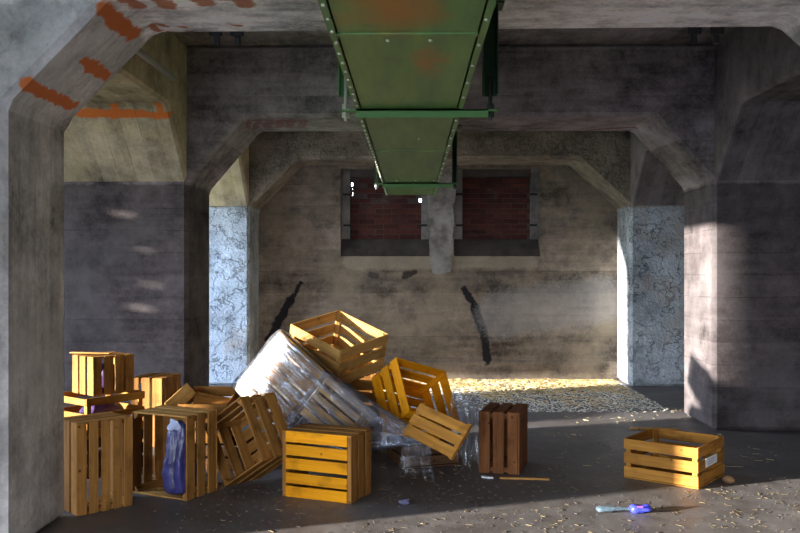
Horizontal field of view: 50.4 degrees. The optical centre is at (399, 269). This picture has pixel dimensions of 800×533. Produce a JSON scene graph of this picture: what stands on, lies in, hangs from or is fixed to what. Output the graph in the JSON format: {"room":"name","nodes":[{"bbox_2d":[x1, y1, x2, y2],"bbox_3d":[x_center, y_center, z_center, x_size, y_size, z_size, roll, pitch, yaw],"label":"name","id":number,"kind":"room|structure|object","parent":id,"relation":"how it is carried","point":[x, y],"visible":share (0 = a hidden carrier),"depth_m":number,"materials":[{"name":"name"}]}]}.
{"room":"abandoned warehouse","nodes":[
{"label":"abandoned warehouse","id":0,"kind":"room"},
{"bbox_2d":[37,379,799,532],"bbox_3d":[0.169,1.560,4.908,10.600,0.120,14.820,0,0,1],"label":"floor","id":1,"kind":"structure","parent":0,"point":[147,513],"depth_m":5.65,"materials":[{"name":"concrete"}]},
{"bbox_2d":[64,412,132,515],"bbox_3d":[-1.937,1.218,5.401,0.365,0.567,0.305,0,0,-44],"label":"wooden crate","id":2,"kind":"object","parent":1,"relation":"on","point":[116,428],"visible":0.91,"depth_m":5.29,"materials":[{"name":"brown wood"}]},
{"bbox_2d":[87,430,142,478],"bbox_3d":[-2.274,1.356,6.417,0.454,0.290,0.503,0,0,37],"label":"wooden crate","id":3,"kind":"object","parent":1,"relation":"on","point":[99,438],"visible":0.02,"depth_m":6.17,"materials":[{"name":"brown wood"}]},
{"bbox_2d":[64,390,144,439],"bbox_3d":[-2.274,1.069,6.417,0.455,0.293,0.502,0,0,37],"label":"wooden crate","id":4,"kind":"object","parent":3,"relation":"on","point":[69,397],"visible":0.23,"depth_m":6.32,"materials":[{"name":"brown wood"}]},
{"bbox_2d":[78,402,123,428],"bbox_3d":[-2.245,1.080,6.414,0.274,0.239,0.395,0,0,37],"label":"cloth bundle","id":5,"kind":"object","parent":4,"relation":"on","point":[109,407],"visible":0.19,"depth_m":6.31,"materials":[{"name":"purple fabric"}]},
{"bbox_2d":[72,351,133,396],"bbox_3d":[-2.238,0.777,6.407,0.315,0.287,0.336,0,0,41],"label":"wooden crate","id":6,"kind":"object","parent":4,"relation":"on","point":[124,363],"visible":0.96,"depth_m":6.30,"materials":[{"name":"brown wood"}]},
{"bbox_2d":[69,352,111,353],"bbox_3d":[-2.329,0.624,6.404,0.326,0.008,0.050,0,0,11],"label":"wooden board","id":7,"kind":"object","parent":6,"relation":"on","point":[69,352],"visible":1,"depth_m":6.39,"materials":[{"name":"brown wood"}]},
{"bbox_2d":[102,363,114,389],"bbox_3d":[-2.214,0.800,6.399,0.195,0.209,0.208,0,0,30],"label":"cloth bundle","id":8,"kind":"object","parent":6,"relation":"on","point":[102,363],"visible":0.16,"depth_m":6.34,"materials":[{"name":"purple fabric"}]},
{"bbox_2d":[131,373,180,446],"bbox_3d":[-2.119,1.207,7.382,0.296,0.587,0.366,0,0,11],"label":"wooden crate","id":9,"kind":"object","parent":1,"relation":"on","point":[158,388],"visible":0.39,"depth_m":7.22,"materials":[{"name":"brown wood"}]},
{"bbox_2d":[132,405,216,500],"bbox_3d":[-1.523,1.225,5.752,0.474,0.552,0.314,0,0,26],"label":"wooden crate","id":10,"kind":"object","parent":1,"relation":"on","point":[162,414],"visible":0.91,"depth_m":5.74,"materials":[{"name":"brown wood"}]},
{"bbox_2d":[162,419,196,493],"bbox_3d":[-1.476,1.232,5.663,0.201,0.507,0.176,0,0,30],"label":"plastic bag","id":11,"kind":"object","parent":10,"relation":"in","point":[174,463],"visible":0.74,"depth_m":5.61,"materials":[{"name":"blue plastic"}]},
{"bbox_2d":[195,436,257,470],"bbox_3d":[-1.382,1.410,6.562,0.482,0.186,0.424,0,0,3],"label":"wooden crate","id":12,"kind":"object","parent":1,"relation":"on","point":[233,438],"visible":0.02,"depth_m":6.35,"materials":[{"name":"brown wood"}]},
{"bbox_2d":[178,386,240,442],"bbox_3d":[-1.456,1.107,6.542,0.372,0.373,0.491,0,0,2],"label":"wooden crate","id":13,"kind":"object","parent":12,"relation":"on","point":[214,390],"visible":0.18,"depth_m":6.57,"materials":[{"name":"brown wood"}]},
{"bbox_2d":[164,383,195,405],"bbox_3d":[-1.644,0.963,6.366,0.056,0.215,0.252,0,0,40],"label":"wooden board","id":14,"kind":"object","parent":13,"relation":"in","point":[184,394],"visible":0.76,"depth_m":6.37,"materials":[{"name":"brown wood"}]},
{"bbox_2d":[193,392,229,403],"bbox_3d":[-1.431,1.001,6.491,0.289,0.131,0.098,0,0,-5],"label":"wooden board","id":15,"kind":"object","parent":13,"relation":"in","point":[200,398],"visible":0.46,"depth_m":6.49,"materials":[{"name":"brown wood"}]},
{"bbox_2d":[206,392,287,486],"bbox_3d":[-1.039,1.171,5.883,0.638,0.636,0.313,0,0,40],"label":"wooden crate","id":16,"kind":"object","parent":1,"relation":"on","point":[268,457],"visible":0.84,"depth_m":5.88,"materials":[{"name":"brown wood"}]},
{"bbox_2d":[282,423,371,503],"bbox_3d":[-0.488,1.282,5.687,0.516,0.438,0.309,0,0,23],"label":"wooden crate","id":17,"kind":"object","parent":1,"relation":"on","point":[296,480],"visible":1,"depth_m":5.57,"materials":[{"name":"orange wood"}]},
{"bbox_2d":[231,329,431,479],"bbox_3d":[-0.522,0.992,6.331,1.688,1.064,0.527,0,0,35],"label":"plastic film","id":18,"kind":"object","parent":1,"relation":"on","point":[284,350],"visible":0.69,"depth_m":6.30,"materials":[{"name":"clear plastic"}]},
{"bbox_2d":[233,331,339,428],"bbox_3d":[-0.873,0.883,6.573,0.786,0.822,0.514,0,0,36],"label":"wooden crate","id":19,"kind":"object","parent":18,"relation":"in","point":[307,385],"visible":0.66,"depth_m":6.45,"materials":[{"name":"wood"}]},
{"bbox_2d":[290,310,388,385],"bbox_3d":[-0.511,0.636,6.989,0.655,0.584,0.638,0,0,42],"label":"wooden crate","id":20,"kind":"object","parent":19,"relation":"on","point":[347,355],"visible":0.72,"depth_m":6.96,"materials":[{"name":"brown wood"}]},
{"bbox_2d":[300,379,376,449],"bbox_3d":[-0.455,1.064,6.310,0.554,0.539,0.325,0,0,34],"label":"wooden crate","id":21,"kind":"object","parent":18,"relation":"in","point":[306,412],"visible":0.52,"depth_m":6.25,"materials":[{"name":"brown wood"}]},
{"bbox_2d":[402,403,472,459],"bbox_3d":[0.256,1.106,5.852,0.470,0.341,0.190,0,0,37],"label":"panel","id":22,"kind":"object","parent":18,"relation":"on","point":[416,420],"visible":1,"depth_m":5.82,"materials":[{"name":"brown wood"}]},
{"bbox_2d":[309,417,381,452],"bbox_3d":[-0.449,1.350,7.109,0.502,0.305,0.465,0,0,13],"label":"wooden crate","id":23,"kind":"object","parent":1,"relation":"on","point":[374,430],"visible":0.12,"depth_m":7.06,"materials":[{"name":"brown wood"}]},
{"bbox_2d":[321,373,379,417],"bbox_3d":[-0.428,1.048,7.126,0.501,0.305,0.468,0,0,-7],"label":"wooden crate","id":24,"kind":"object","parent":23,"relation":"on","point":[364,385],"visible":0.12,"depth_m":6.91,"materials":[{"name":"brown wood"}]},
{"bbox_2d":[0,0,799,532],"bbox_3d":[0.417,-0.310,4.765,7.300,3.620,0.780,0,0,1],"label":"archway","id":25,"kind":"object","parent":1,"relation":"on","point":[56,55],"visible":0.94,"depth_m":4.69,"materials":[{"name":"concrete"}]},
{"bbox_2d":[64,32,186,181],"bbox_3d":[-2.612,-1.476,6.603,1.190,1.289,2.810,0,0,1],"label":"wall","id":26,"kind":"structure","parent":25,"relation":"attached to","point":[134,128],"depth_m":7.61,"materials":[{"name":"concrete"}]},
{"bbox_2d":[136,48,176,81],"bbox_3d":[-1.884,-1.580,6.127,0.052,0.050,1.800,0,0,1],"label":"ceiling pipe","id":27,"kind":"object","parent":26,"relation":"attached to","point":[140,52],"visible":0.53,"depth_m":6.50,"materials":[{"name":"grey metal"}]},
{"bbox_2d":[209,32,222,45],"bbox_3d":[-1.124,-1.438,5.204,0.080,0.125,0.055,0,0,1],"label":"ceiling hook","id":28,"kind":"object","parent":25,"relation":"attached to","point":[216,35],"visible":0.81,"depth_m":5.19,"materials":[{"name":"black metal"}]},
{"bbox_2d":[230,31,243,45],"bbox_3d":[-0.995,-1.438,5.202,0.080,0.125,0.055,0,0,1],"label":"ceiling hook","id":29,"kind":"object","parent":25,"relation":"attached to","point":[237,34],"visible":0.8,"depth_m":5.18,"materials":[{"name":"black metal"}]},
{"bbox_2d":[338,1,504,120],"bbox_3d":[0.098,-1.125,4.619,0.925,0.630,0.140,0,0,1],"label":"hanger","id":30,"kind":"object","parent":25,"relation":"attached to","point":[490,44],"visible":0.74,"depth_m":4.59,"materials":[{"name":"green paint"}]},
{"bbox_2d":[317,0,496,194],"bbox_3d":[0.067,-1.056,5.880,0.576,0.401,7.960,0,0,1],"label":"ventilation duct","id":31,"kind":"object","parent":30,"relation":"hanging from","point":[391,54],"visible":0.92,"depth_m":3.63,"materials":[{"name":"green metal"}]},
{"bbox_2d":[688,27,701,44],"bbox_3d":[1.787,-1.438,5.163,0.080,0.125,0.055,0,0,1],"label":"ceiling hook","id":32,"kind":"object","parent":25,"relation":"attached to","point":[693,31],"visible":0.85,"depth_m":5.14,"materials":[{"name":"black metal"}]},
{"bbox_2d":[710,27,723,44],"bbox_3d":[1.922,-1.438,5.161,0.080,0.125,0.055,0,0,1],"label":"ceiling hook","id":33,"kind":"object","parent":25,"relation":"attached to","point":[715,31],"visible":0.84,"depth_m":5.14,"materials":[{"name":"black metal"}]},
{"bbox_2d":[398,499,408,504],"bbox_3d":[0.025,1.484,5.454,0.072,0.033,0.064,0,0,1],"label":"wrapper","id":34,"kind":"object","parent":1,"relation":"on","point":[402,501],"visible":1,"depth_m":5.43,"materials":[{"name":"blue"}]},
{"bbox_2d":[387,435,458,468],"bbox_3d":[0.175,1.415,6.680,0.452,0.175,0.425,0,0,-19],"label":"wooden crate","id":35,"kind":"object","parent":1,"relation":"on","point":[434,459],"visible":0.66,"depth_m":6.49,"materials":[{"name":"brown wood"}]},
{"bbox_2d":[371,357,459,438],"bbox_3d":[0.122,1.014,6.597,0.676,0.693,0.535,0,0,-39],"label":"wooden crate","id":36,"kind":"object","parent":35,"relation":"on","point":[382,381],"visible":0.62,"depth_m":6.62,"materials":[{"name":"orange wood"}]},
{"bbox_2d":[449,395,478,466],"bbox_3d":[0.488,1.180,6.359,0.261,0.600,0.114,0,0,15],"label":"plastic sheet","id":37,"kind":"object","parent":36,"relation":"hanging from","point":[468,412],"visible":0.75,"depth_m":6.35,"materials":[{"name":"clear plastic"}]},
{"bbox_2d":[64,44,799,429],"bbox_3d":[0.469,-0.310,8.404,7.300,3.620,0.880,0,0,1],"label":"archway","id":38,"kind":"object","parent":1,"relation":"on","point":[136,254],"visible":0.64,"depth_m":7.99,"materials":[{"name":"concrete"}]},
{"bbox_2d":[209,146,248,205],"bbox_3d":[-2.564,-1.476,9.962,1.190,1.289,2.150,0,0,1],"label":"beam","id":39,"kind":"structure","parent":38,"relation":"attached to","point":[232,189],"depth_m":10.83,"materials":[{"name":"concrete"}]},
{"bbox_2d":[373,125,461,188],"bbox_3d":[0.155,-1.125,8.499,0.920,0.630,0.140,0,0,1],"label":"hanger","id":40,"kind":"object","parent":38,"relation":"attached to","point":[376,183],"visible":0.7,"depth_m":8.45,"materials":[{"name":"green paint"}]},
{"bbox_2d":[209,131,683,385],"bbox_3d":[0.511,-0.310,11.354,7.300,3.620,0.720,0,0,1],"label":"archway","id":41,"kind":"object","parent":1,"relation":"on","point":[650,238],"visible":0.53,"depth_m":11.01,"materials":[{"name":"grey concrete"}]},
{"bbox_2d":[257,378,644,410],"bbox_3d":[0.498,1.491,10.358,4.842,0.016,2.715,0,0,1],"label":"straw","id":42,"kind":"object","parent":1,"relation":"on","point":[457,383],"visible":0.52,"depth_m":10.85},
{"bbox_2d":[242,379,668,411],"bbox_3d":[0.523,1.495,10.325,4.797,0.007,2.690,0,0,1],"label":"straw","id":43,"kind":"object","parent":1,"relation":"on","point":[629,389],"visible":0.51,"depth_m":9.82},
{"bbox_2d":[167,442,798,532],"bbox_3d":[0.987,1.496,6.037,5.013,0.005,2.711,0,0,1],"label":"straw","id":44,"kind":"object","parent":1,"relation":"on","point":[473,442],"visible":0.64,"depth_m":5.54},
{"bbox_2d":[481,475,492,478],"bbox_3d":[0.629,1.493,6.132,0.086,0.020,0.040,0,0,1],"label":"paper scrap","id":45,"kind":"object","parent":1,"relation":"on","point":[482,476],"visible":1,"depth_m":6.11,"materials":[{"name":"white paper"}]},
{"bbox_2d":[207,475,798,532],"bbox_3d":[0.833,1.496,5.446,3.890,0.006,1.522,0,0,1],"label":"straw","id":46,"kind":"object","parent":1,"relation":"on","point":[340,475],"visible":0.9,"depth_m":5.36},
{"bbox_2d":[479,402,527,474],"bbox_3d":[0.791,1.272,6.471,0.304,0.458,0.463,0,0,16],"label":"wooden crate","id":47,"kind":"object","parent":1,"relation":"on","point":[503,428],"visible":1,"depth_m":6.27,"materials":[{"name":"red wood"}]},
{"bbox_2d":[500,477,548,479],"bbox_3d":[0.891,1.494,6.093,0.351,0.012,0.030,0,0,6],"label":"wooden strip","id":48,"kind":"object","parent":1,"relation":"on","point":[516,478],"visible":1,"depth_m":6.08,"materials":[{"name":"brown wood"}]},
{"bbox_2d":[381,405,775,473],"bbox_3d":[1.327,1.495,7.870,3.619,0.008,3.394,0,0,1],"label":"straw","id":49,"kind":"object","parent":1,"relation":"on","point":[445,405],"visible":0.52,"depth_m":7.74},
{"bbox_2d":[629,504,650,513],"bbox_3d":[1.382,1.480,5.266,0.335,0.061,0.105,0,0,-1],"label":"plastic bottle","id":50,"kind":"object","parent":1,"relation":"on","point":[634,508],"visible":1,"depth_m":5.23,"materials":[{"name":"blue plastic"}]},
{"bbox_2d":[630,427,678,429],"bbox_3d":[2.393,1.492,7.992,0.443,0.015,0.035,0,0,7],"label":"wooden stick","id":51,"kind":"object","parent":1,"relation":"on","point":[640,428],"visible":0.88,"depth_m":7.99,"materials":[{"name":"brown wood"}]},
{"bbox_2d":[624,428,724,488],"bbox_3d":[1.998,1.358,6.181,0.545,0.290,0.543,0,0,39],"label":"wooden crate","id":52,"kind":"object","parent":1,"relation":"on","point":[655,467],"visible":1,"depth_m":6.04,"materials":[{"name":"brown wood"}]},
{"bbox_2d":[722,475,734,482],"bbox_3d":[2.315,1.474,5.988,0.090,0.056,0.072,0,0,1],"label":"stone","id":53,"kind":"object","parent":1,"relation":"on","point":[727,478],"visible":1,"depth_m":5.96,"materials":[{"name":"brown stone"}]},
{"bbox_2d":[259,165,618,378],"bbox_3d":[1.169,-0.310,11.915,8.800,3.620,0.420,0,0,1],"label":"wall","id":54,"kind":"structure","parent":0,"point":[560,303],"depth_m":11.71,"materials":[{"name":"concrete"}]},
{"bbox_2d":[341,169,428,255],"bbox_3d":[-0.204,-0.795,11.934,1.225,1.210,0.420,0,0,1],"label":"window","id":55,"kind":"structure","parent":54,"relation":"in","point":[374,222],"depth_m":11.96,"materials":[{"name":"red brick"}]},
{"bbox_2d":[262,361,616,378],"bbox_3d":[0.515,1.375,11.696,4.920,0.250,0.035,0,0,1],"label":"baseboard","id":56,"kind":"structure","parent":54,"relation":"attached to","point":[454,369],"depth_m":11.66,"materials":[{"name":"concrete"}]},
{"bbox_2d":[427,165,455,273],"bbox_3d":[0.574,-0.688,11.715,0.399,1.499,0.127,0,0,1],"label":"pier","id":57,"kind":"object","parent":54,"relation":"attached to","point":[441,215],"visible":0.93,"depth_m":11.66,"materials":[{"name":"concrete"}]},
{"bbox_2d":[454,169,539,255],"bbox_3d":[1.341,-0.795,11.912,1.185,1.210,0.420,0,0,1],"label":"window","id":58,"kind":"structure","parent":54,"relation":"in","point":[496,211],"depth_m":11.94,"materials":[{"name":"red brick"}]},
{"bbox_2d":[172,27,736,45],"bbox_3d":[0.144,-2.245,4.908,11.250,0.250,15.420,0,0,1],"label":"ceiling","id":59,"kind":"structure","parent":0,"point":[657,35],"depth_m":7.75,"materials":[{"name":"concrete"}]},
{"bbox_2d":[631,132,683,204],"bbox_3d":[3.545,-1.476,9.876,1.190,1.289,2.150,0,0,1],"label":"beam","id":60,"kind":"structure","parent":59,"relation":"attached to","point":[651,183],"depth_m":10.71,"materials":[{"name":"concrete"}]},
{"bbox_2d":[714,26,799,180],"bbox_3d":[3.498,-1.476,6.516,1.190,1.289,2.810,0,0,1],"label":"wall","id":61,"kind":"structure","parent":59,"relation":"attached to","point":[757,69],"depth_m":7.46,"materials":[{"name":"concrete"}]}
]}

